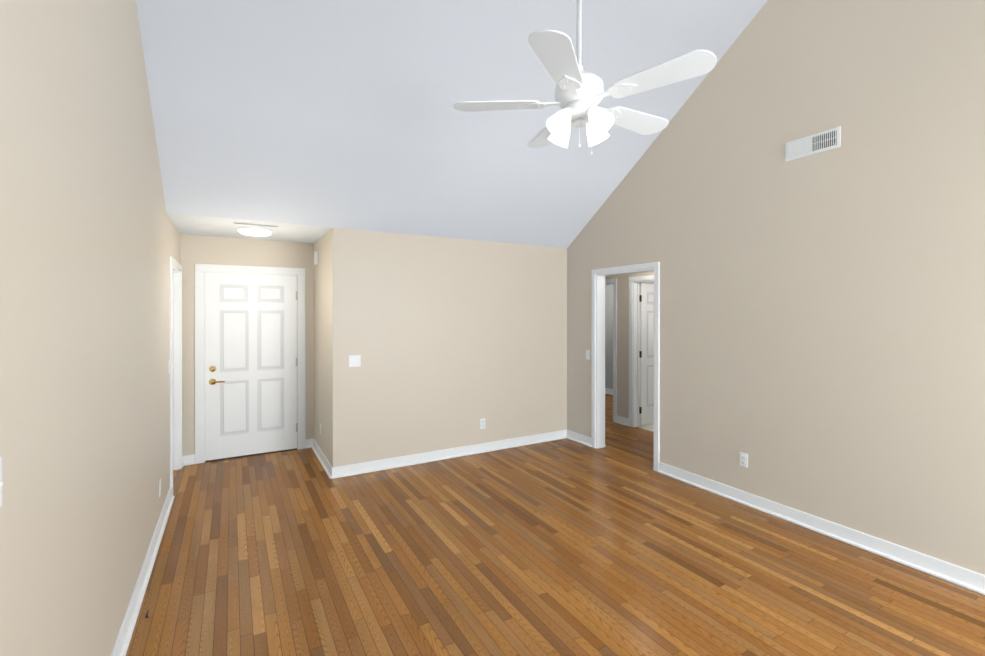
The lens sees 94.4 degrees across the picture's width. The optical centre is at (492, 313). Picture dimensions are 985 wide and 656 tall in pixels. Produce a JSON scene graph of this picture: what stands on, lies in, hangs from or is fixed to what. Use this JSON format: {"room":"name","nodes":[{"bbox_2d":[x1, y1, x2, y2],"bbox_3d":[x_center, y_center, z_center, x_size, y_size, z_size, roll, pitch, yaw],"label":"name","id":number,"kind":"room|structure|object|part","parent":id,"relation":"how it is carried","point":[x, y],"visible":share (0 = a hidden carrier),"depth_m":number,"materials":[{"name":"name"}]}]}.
{"room":"empty living room","nodes":[
{"label":"empty living room","id":0,"kind":"room"},
{"bbox_2d":[0,0,179,655],"bbox_3d":[-1.356,-1.938,1.296,0.130,7.096,8.250,0,0,-30],"label":"wall","id":1,"kind":"structure","parent":0,"point":[89,239],"depth_m":1.60,"materials":[{"name":"beige paint"}]},
{"bbox_2d":[0,457,2,506],"bbox_3d":[-1.111,0.386,1.023,0.017,0.115,0.070,0,0,-30],"label":"light switch","id":2,"kind":"object","parent":1,"relation":"attached to","point":[1,482],"visible":1,"depth_m":1.04,"materials":[{"name":"white plastic"}]},
{"bbox_2d":[111,486,174,655],"bbox_3d":[-1.010,1.558,0.866,0.033,0.107,7.140,0,0,-30],"label":"baseboard","id":3,"kind":"structure","parent":1,"relation":"attached to","point":[120,648],"depth_m":2.59,"materials":[{"name":"white wood"}]},
{"bbox_2d":[159,479,160,496],"bbox_3d":[-2.469,1.293,3.394,0.010,0.115,0.070,0,0,-30],"label":"electrical outlet","id":4,"kind":"object","parent":1,"relation":"attached to","point":[160,488],"visible":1,"depth_m":3.38,"materials":[{"name":"white plastic"}]},
{"bbox_2d":[173,278,173,469],"bbox_3d":[-3.081,0.581,4.321,0.035,2.015,0.764,0,0,-30],"label":"closet door","id":5,"kind":"structure","parent":1,"relation":"in","point":[173,373],"depth_m":4.64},
{"bbox_2d":[170,256,181,495],"bbox_3d":[-3.074,0.550,4.325,0.150,2.100,0.920,0,0,-30],"label":"trim","id":6,"kind":"structure","parent":1,"relation":"attached to","point":[175,270],"depth_m":4.67,"materials":[{"name":"white wood"}]},
{"bbox_2d":[180,234,313,454],"bbox_3d":[-2.742,0.367,5.188,1.320,2.460,0.130,0,0,-30],"label":"wall","id":7,"kind":"structure","parent":0,"point":[199,249],"depth_m":5.00,"materials":[{"name":"beige paint"}]},
{"bbox_2d":[195,263,305,463],"bbox_3d":[-2.724,0.530,5.188,1.100,2.135,0.148,0,0,-30],"label":"door frame","id":8,"kind":"structure","parent":7,"relation":"attached to","point":[202,269],"depth_m":5.00,"materials":[{"name":"white wood"}]},
{"bbox_2d":[205,272,297,460],"bbox_3d":[-2.693,0.568,5.143,0.926,2.035,0.094,0,0,-30],"label":"front door","id":9,"kind":"structure","parent":7,"relation":"in","point":[251,350],"depth_m":5.13,"materials":[{"name":"white wood"}]},
{"bbox_3d":[-2.666,0.560,5.133,0.890,1.650,0.050,0,0,-30],"label":"front door hardware","id":10,"kind":"part","parent":9,"relation":"part of","materials":[{"name":"white wood"}]},
{"bbox_2d":[167,213,331,242],"bbox_3d":[-2.451,-0.941,4.676,1.580,0.200,1.300,0,0,-30],"label":"ceiling","id":11,"kind":"structure","parent":0,"point":[203,225],"depth_m":4.55,"materials":[{"name":"paint"}]},
{"bbox_2d":[236,226,273,235],"bbox_3d":[-2.353,-0.809,4.525,0.340,0.062,0.340,0,0,-30],"label":"light","id":12,"kind":"object","parent":11,"relation":"attached to","point":[254,231],"visible":1,"depth_m":4.42,"materials":[{"name":"white glass"}]},
{"bbox_2d":[232,221,279,227],"bbox_3d":[-2.209,-0.834,4.273,0.400,0.012,0.100,0,0,-30],"label":"ceiling vent","id":13,"kind":"object","parent":11,"relation":"in","point":[254,224],"visible":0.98,"depth_m":4.25,"materials":[{"name":"white metal"}]},
{"bbox_2d":[314,233,325,455],"bbox_3d":[-1.859,0.368,5.105,0.130,2.460,1.150,0,0,-30],"label":"wall","id":14,"kind":"structure","parent":0,"point":[320,245],"depth_m":5.06,"materials":[{"name":"beige paint"}]},
{"bbox_2d":[314,251,317,264],"bbox_3d":[-2.024,-0.638,5.227,0.032,0.150,0.090,0,0,-30],"label":"door chime","id":15,"kind":"object","parent":14,"relation":"attached to","point":[315,257],"visible":0.98,"depth_m":5.19,"materials":[{"name":"white plastic"}]},
{"bbox_2d":[307,438,330,472],"bbox_3d":[-1.875,1.545,4.945,0.060,0.107,1.160,0,0,-30],"label":"baseboard","id":16,"kind":"structure","parent":14,"relation":"attached to","point":[311,443],"depth_m":5.04,"materials":[{"name":"white wood"}]},
{"bbox_2d":[326,228,566,466],"bbox_3d":[-0.329,0.367,5.220,2.900,2.460,0.130,0,0,-30],"label":"wall","id":17,"kind":"structure","parent":0,"point":[452,342],"depth_m":4.99,"materials":[{"name":"beige paint"}]},
{"bbox_2d":[349,355,360,366],"bbox_3d":[-1.369,0.469,4.541,0.116,0.115,0.017,0,0,-30],"label":"light switch","id":18,"kind":"object","parent":17,"relation":"attached to","point":[354,360],"visible":1,"depth_m":4.54,"materials":[{"name":"white plastic"}]},
{"bbox_2d":[327,430,566,478],"bbox_3d":[-0.303,1.544,5.145,2.933,0.106,0.033,0,0,-30],"label":"baseboard","id":19,"kind":"structure","parent":17,"relation":"attached to","point":[396,462],"depth_m":4.98,"materials":[{"name":"white wood"}]},
{"bbox_2d":[480,418,484,428],"bbox_3d":[-0.112,1.267,5.266,0.070,0.115,0.010,0,0,-30],"label":"electrical outlet","id":20,"kind":"object","parent":17,"relation":"attached to","point":[482,423],"visible":1,"depth_m":5.26,"materials":[{"name":"white plastic"}]},
{"bbox_2d":[136,0,767,247],"bbox_3d":[0.905,-3.341,1.720,4.480,5.019,7.150,0,0,-30],"label":"ceiling","id":21,"kind":"structure","parent":0,"point":[344,114],"depth_m":3.59,"materials":[{"name":"paint"}]},
{"bbox_2d":[453,0,716,154],"bbox_3d":[0.515,-1.762,2.529,1.289,1.807,1.332,0,0,-30],"label":"fan","id":22,"kind":"object","parent":21,"relation":"hanging from","point":[580,93],"visible":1,"depth_m":2.39,"materials":[{"name":"white plastic"}]},
{"bbox_2d":[126,393,984,655],"bbox_3d":[1.757,1.651,4.154,9.300,0.100,10.700,0,0,-30],"label":"floor","id":23,"kind":"structure","parent":0,"point":[617,545],"depth_m":2.84,"materials":[{"name":"brown wood"}]},
{"bbox_2d":[605,285,612,388],"bbox_3d":[2.565,0.366,8.701,0.120,2.440,3.200,0,0,-30],"label":"wall","id":24,"kind":"structure","parent":0,"point":[608,336],"depth_m":9.02,"materials":[{"name":"grey paint"}]},
{"bbox_2d":[605,388,612,394],"bbox_3d":[2.498,1.534,8.666,0.033,0.105,3.000,0,0,-30],"label":"baseboard","id":25,"kind":"structure","parent":24,"relation":"attached to","point":[608,391],"depth_m":9.00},
{"bbox_2d":[605,271,653,418],"bbox_3d":[1.929,0.373,6.609,0.120,2.440,6.200,0,0,-30],"label":"wall","id":26,"kind":"structure","parent":0,"point":[622,345],"depth_m":6.57,"materials":[{"name":"beige paint"}]},
{"bbox_2d":[605,275,653,426],"bbox_3d":[1.910,0.538,6.627,0.140,2.110,2.170,0,0,-30],"label":"door frame","id":27,"kind":"structure","parent":26,"relation":"attached to","point":[634,348],"depth_m":6.43,"materials":[{"name":"white wood"}]},
{"bbox_2d":[639,283,653,425],"bbox_3d":[2.411,0.573,6.670,0.786,2.015,0.042,0,0,-34],"label":"bathroom door","id":28,"kind":"structure","parent":26,"relation":"in","point":[646,356],"depth_m":6.51,"materials":[{"name":"white wood"}]},
{"bbox_2d":[638,423,653,431],"bbox_3d":[3.353,1.592,6.218,2.080,0.004,1.900,0,0,-30],"label":"floor","id":29,"kind":"structure","parent":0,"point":[649,427],"depth_m":6.38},
{"bbox_2d":[567,0,984,574],"bbox_3d":[2.711,-1.943,2.948,0.130,7.096,7.080,0,0,-30],"label":"wall","id":30,"kind":"structure","parent":0,"point":[822,335],"depth_m":3.31,"materials":[{"name":"beige paint"}]},
{"bbox_2d":[567,430,590,446],"bbox_3d":[1.078,1.542,5.651,0.033,0.106,0.427,0,0,-30],"label":"baseboard","id":31,"kind":"structure","parent":30,"relation":"attached to","point":[571,435],"depth_m":5.66,"materials":[{"name":"white wood"}]},
{"bbox_2d":[586,350,589,359],"bbox_3d":[1.153,0.496,5.532,0.017,0.115,0.070,0,0,-30],"label":"light switch","id":32,"kind":"object","parent":30,"relation":"attached to","point":[588,354],"visible":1,"depth_m":5.52,"materials":[{"name":"white plastic"}]},
{"bbox_2d":[591,262,659,471],"bbox_3d":[1.501,0.535,5.072,0.166,2.125,0.990,0,0,-30],"label":"door frame","id":33,"kind":"structure","parent":30,"relation":"attached to","point":[598,372],"depth_m":5.41,"materials":[{"name":"white wood"}]},
{"bbox_2d":[740,452,747,467],"bbox_3d":[2.119,1.232,3.852,0.010,0.115,0.070,0,0,-30],"label":"electrical outlet","id":34,"kind":"object","parent":30,"relation":"attached to","point":[743,459],"visible":1,"depth_m":3.85,"materials":[{"name":"white plastic"}]},
{"bbox_2d":[785,126,840,161],"bbox_3d":[2.373,-1.259,3.396,0.013,0.145,0.370,0,0,-30],"label":"air vent","id":35,"kind":"object","parent":30,"relation":"in","point":[829,139],"visible":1,"depth_m":3.38,"materials":[{"name":"white metal"}]},
{"bbox_2d":[658,462,984,594],"bbox_3d":[3.037,1.554,2.225,0.033,0.107,5.483,0,0,-30],"label":"baseboard","id":36,"kind":"structure","parent":30,"relation":"attached to","point":[953,573],"depth_m":3.21,"materials":[{"name":"white wood"}]}
]}

